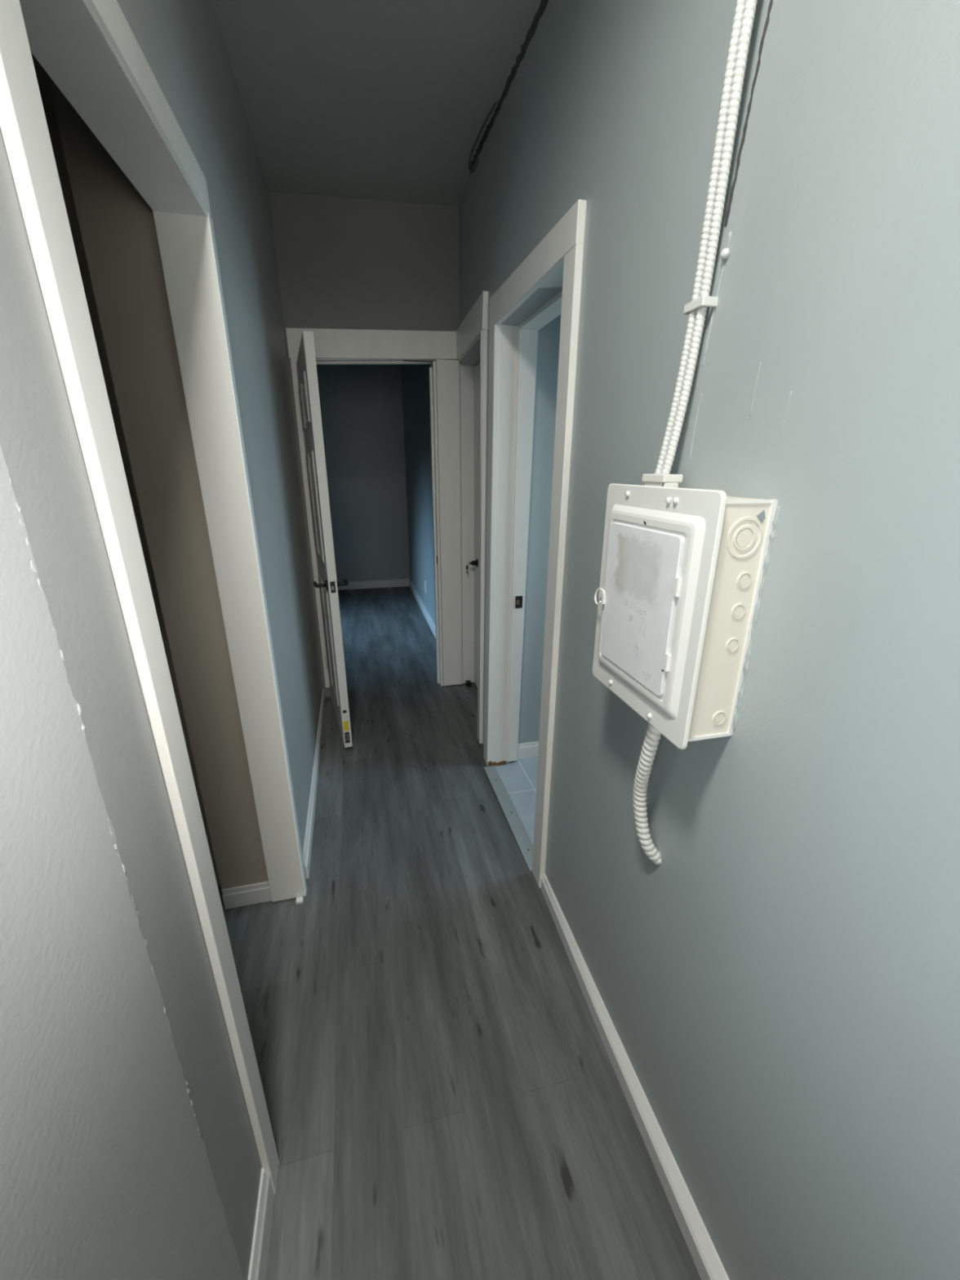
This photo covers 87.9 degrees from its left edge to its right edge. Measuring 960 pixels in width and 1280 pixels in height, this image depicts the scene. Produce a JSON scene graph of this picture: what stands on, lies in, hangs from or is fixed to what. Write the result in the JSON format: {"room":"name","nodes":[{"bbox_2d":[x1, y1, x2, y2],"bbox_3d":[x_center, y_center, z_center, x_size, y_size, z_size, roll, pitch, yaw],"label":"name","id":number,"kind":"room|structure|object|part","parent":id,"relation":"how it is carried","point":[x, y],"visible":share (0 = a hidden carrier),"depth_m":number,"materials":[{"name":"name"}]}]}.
{"room":"hallway","nodes":[
{"label":"hallway","id":0,"kind":"room"},
{"bbox_2d":[31,53,268,890],"bbox_3d":[-1.496,-0.292,1.034,1.610,2.860,2.400,-4,20,-13],"label":"wall","id":1,"kind":"structure","parent":0,"point":[113,228],"depth_m":1.32,"materials":[{"name":"paint"}]},
{"bbox_2d":[221,880,271,909],"bbox_3d":[-0.836,0.918,1.792,0.163,0.082,0.013,-4,20,-13],"label":"baseboard","id":2,"kind":"structure","parent":1,"relation":"attached to","point":[260,892],"depth_m":1.78,"materials":[{"name":"paint"}]},
{"bbox_2d":[0,0,323,1279],"bbox_3d":[-0.720,-0.428,1.435,0.102,2.860,3.350,-4,20,-13],"label":"wall","id":3,"kind":"structure","parent":0,"point":[128,1148],"depth_m":0.55,"materials":[{"name":"paint"}]},
{"bbox_2d":[0,0,306,1194],"bbox_3d":[-0.595,0.075,1.095,0.117,2.135,0.905,-4,20,-13],"label":"trim","id":4,"kind":"structure","parent":3,"relation":"attached to","point":[89,49],"depth_m":0.84,"materials":[{"name":"paint"}]},
{"bbox_2d":[247,1168,275,1279],"bbox_3d":[-0.361,1.281,0.715,0.012,0.108,0.766,-4,20,-13],"label":"baseboard","id":5,"kind":"structure","parent":3,"relation":"attached to","point":[264,1216],"depth_m":0.98,"materials":[{"name":"paint"}]},
{"bbox_2d":[302,688,324,879],"bbox_3d":[-0.864,0.624,2.649,0.018,0.075,1.628,-4,20,-13],"label":"baseboard","id":6,"kind":"structure","parent":3,"relation":"attached to","point":[311,811],"depth_m":2.28,"materials":[{"name":"paint"}]},
{"bbox_2d":[296,330,352,747],"bbox_3d":[-0.871,-0.472,2.779,0.173,2.023,0.755,-7,19,-21],"label":"door","id":7,"kind":"structure","parent":3,"relation":"in","point":[328,584],"depth_m":2.51,"materials":[{"name":"paint"}]},
{"bbox_3d":[-0.821,-0.287,2.555,0.065,0.054,0.133,-7,19,-21],"label":"lever handle","id":8,"kind":"part","parent":7,"relation":"part of","materials":[{"name":"black metal"}]},
{"bbox_3d":[-0.735,-0.264,2.486,0.024,0.057,0.004,-7,19,-21],"label":"latch plate","id":9,"kind":"part","parent":7,"relation":"part of","materials":[{"name":"silver metal"}]},
{"bbox_3d":[-0.721,-0.300,2.593,0.065,0.054,0.133,-7,19,-21],"label":"lever handle","id":10,"kind":"part","parent":7,"relation":"part of","materials":[{"name":"black metal"}]},
{"bbox_2d":[268,191,462,697],"bbox_3d":[-0.508,-1.039,3.132,1.800,2.900,0.110,-4,20,-13],"label":"wall","id":11,"kind":"structure","parent":0,"point":[343,263],"depth_m":2.70,"materials":[{"name":"paint"}]},
{"bbox_2d":[285,328,462,688],"bbox_3d":[-0.604,-0.718,3.209,0.956,2.243,0.132,-4,20,-13],"label":"trim","id":12,"kind":"structure","parent":11,"relation":"attached to","point":[332,346],"depth_m":3.04,"materials":[{"name":"paint"}]},
{"bbox_2d":[211,0,541,206],"bbox_3d":[-0.055,-1.624,0.575,1.200,0.160,4.520,-4,20,-13],"label":"ceiling","id":13,"kind":"structure","parent":0,"point":[391,100],"depth_m":1.80,"materials":[{"name":"paint"}]},
{"bbox_2d":[468,102,496,173],"bbox_3d":[0.009,-2.090,2.085,0.047,0.028,0.435,-4,20,-13],"label":"loose wire","id":14,"kind":"object","parent":13,"relation":"hanging from","point":[495,104],"visible":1,"depth_m":2.08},
{"bbox_2d":[316,364,435,626],"bbox_3d":[-2.086,-1.464,4.338,3.350,2.900,3.350,-4,20,-13],"label":"wall","id":15,"kind":"structure","parent":0,"point":[375,419],"depth_m":5.90,"materials":[{"name":"paint"}]},
{"bbox_2d":[337,578,435,638],"bbox_3d":[-2.087,-0.146,4.809,3.165,0.100,3.110,-4,20,-13],"label":"baseboard","id":16,"kind":"structure","parent":15,"relation":"attached to","point":[404,582],"depth_m":6.43,"materials":[{"name":"paint"}]},
{"bbox_2d":[424,580,426,594],"bbox_3d":[-0.557,-0.539,5.089,0.008,0.130,0.080,-4,20,-13],"label":"wall outlet","id":17,"kind":"object","parent":15,"relation":"attached to","point":[424,580],"visible":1,"depth_m":5.07,"materials":[{"name":"white plastic"}]},
{"bbox_2d":[217,586,701,1279],"bbox_3d":[-0.537,0.806,2.333,5.100,0.061,9.220,-4,20,-13],"label":"floor","id":18,"kind":"structure","parent":0,"point":[445,1097],"depth_m":1.39,"materials":[{"name":"grey plastic"}]},
{"bbox_2d":[295,896,303,904],"bbox_3d":[-0.657,0.949,1.813,0.024,0.012,0.022,-4,20,-13],"label":"wood shim","id":19,"kind":"object","parent":18,"relation":"on","point":[299,900],"visible":1,"depth_m":1.81,"materials":[{"name":"paint"}]},
{"bbox_2d":[465,680,471,686],"bbox_3d":[-0.084,0.315,3.607,0.035,0.035,0.040,-4,20,-13],"label":"wedge","id":20,"kind":"object","parent":18,"relation":"on","point":[468,683],"visible":1,"depth_m":3.59,"materials":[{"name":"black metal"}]},
{"bbox_2d":[483,765,533,871],"bbox_3d":[0.137,0.786,2.295,0.062,0.008,0.734,-4,20,-13],"label":"threshold strip","id":21,"kind":"object","parent":18,"relation":"on","point":[525,844],"visible":0.92,"depth_m":2.25,"materials":[{"name":"metal"}]},
{"bbox_2d":[518,314,560,743],"bbox_3d":[1.269,-0.333,1.580,1.765,2.600,2.100,-4,20,-13],"label":"wall","id":22,"kind":"structure","parent":0,"point":[548,336],"depth_m":2.33,"materials":[{"name":"paint"}]},
{"bbox_2d":[517,741,538,759],"bbox_3d":[0.990,0.544,2.881,1.685,0.088,0.014,-4,20,-13],"label":"baseboard","id":23,"kind":"structure","parent":22,"relation":"attached to","point":[530,749],"depth_m":2.70,"materials":[{"name":"paint"}]},
{"bbox_2d":[458,0,959,1279],"bbox_3d":[0.288,-0.516,1.640,0.191,2.900,3.402,-4,20,-12],"label":"wall","id":24,"kind":"structure","parent":0,"point":[780,991],"depth_m":0.71,"materials":[{"name":"paint"}]},
{"bbox_2d":[456,290,488,743],"bbox_3d":[0.025,-0.607,2.891,0.200,2.248,0.881,-3,19,-9],"label":"trim","id":25,"kind":"structure","parent":24,"relation":"attached to","point":[473,327],"depth_m":2.97,"materials":[{"name":"paint"}]},
{"bbox_2d":[471,362,479,687],"bbox_3d":[0.054,-0.533,2.941,0.080,2.052,0.802,-4,20,-13],"label":"door","id":26,"kind":"structure","parent":24,"relation":"in","point":[477,368],"depth_m":3.16,"materials":[{"name":"paint"}]},
{"bbox_2d":[470,0,548,171],"bbox_3d":[0.081,-2.019,1.859,0.024,0.064,1.060,-4,20,-13],"label":"cable","id":27,"kind":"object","parent":24,"relation":"attached to","point":[530,34],"depth_m":1.71,"materials":[{"name":"paint"}]},
{"bbox_2d":[483,199,586,888],"bbox_3d":[0.215,-0.229,1.966,0.203,2.142,0.914,-4,20,-13],"label":"trim","id":28,"kind":"structure","parent":24,"relation":"attached to","point":[557,260],"depth_m":2.01,"materials":[{"name":"paint"}]},
{"bbox_3d":[0.184,-0.180,2.358,0.035,0.057,0.007,-4,20,-13],"label":"strike plate","id":29,"kind":"part","parent":28,"relation":"part of","materials":[{"name":"black metal"}]},
{"bbox_2d":[540,873,729,1279],"bbox_3d":[0.396,1.139,1.192,0.033,0.069,1.467,-4,20,-12],"label":"baseboard","id":30,"kind":"structure","parent":24,"relation":"attached to","point":[708,1263],"depth_m":1.18,"materials":[{"name":"paint"}]},
{"bbox_2d":[592,473,777,749],"bbox_3d":[0.330,-0.074,0.890,0.127,0.421,0.327,-4,20,-13],"label":"breaker panel","id":31,"kind":"object","parent":24,"relation":"attached to","point":[682,569],"visible":1,"depth_m":0.79,"materials":[{"name":"white metal"}]},
{"bbox_3d":[0.242,-0.087,1.006,0.012,0.035,0.038,-4,20,-13],"label":"ring pull","id":32,"kind":"part","parent":31,"relation":"part of","materials":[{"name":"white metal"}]},
{"bbox_3d":[0.278,-0.063,0.887,0.008,0.267,0.219,-4,20,-13],"label":"door","id":33,"kind":"part","parent":31,"relation":"part of","materials":[{"name":"white metal"}]},
{"bbox_2d":[632,723,661,864],"bbox_3d":[0.359,0.304,1.014,0.101,0.399,0.076,-4,20,-13],"label":"conduit","id":34,"kind":"object","parent":31,"relation":"attached to","point":[649,748],"visible":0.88,"depth_m":1.02,"materials":[{"name":"metal"}]},
{"bbox_2d":[654,0,745,474],"bbox_3d":[0.371,-0.892,0.679,0.125,1.289,0.046,13,23,32],"label":"corrugated conduit","id":35,"kind":"object","parent":24,"relation":"attached to","point":[739,11],"visible":0.89,"depth_m":0.77,"materials":[{"name":"paint"}]},
{"bbox_2d":[683,295,718,315],"bbox_3d":[0.360,-0.550,0.823,0.029,0.014,0.065,-4,20,-13],"label":"strap","id":36,"kind":"object","parent":24,"relation":"attached to","point":[705,301],"visible":0.81,"depth_m":0.80,"materials":[{"name":"paint"}]},
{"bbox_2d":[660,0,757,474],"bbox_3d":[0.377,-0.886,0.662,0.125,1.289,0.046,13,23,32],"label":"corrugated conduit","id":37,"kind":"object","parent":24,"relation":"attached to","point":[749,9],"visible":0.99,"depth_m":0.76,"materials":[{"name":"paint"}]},
{"bbox_2d":[720,248,730,259],"bbox_3d":[0.377,-0.596,0.767,0.009,0.014,0.013,-4,20,-13],"label":"nail","id":38,"kind":"object","parent":24,"relation":"attached to","point":[725,253],"visible":1,"depth_m":0.76,"materials":[{"name":"paint"}]}
]}

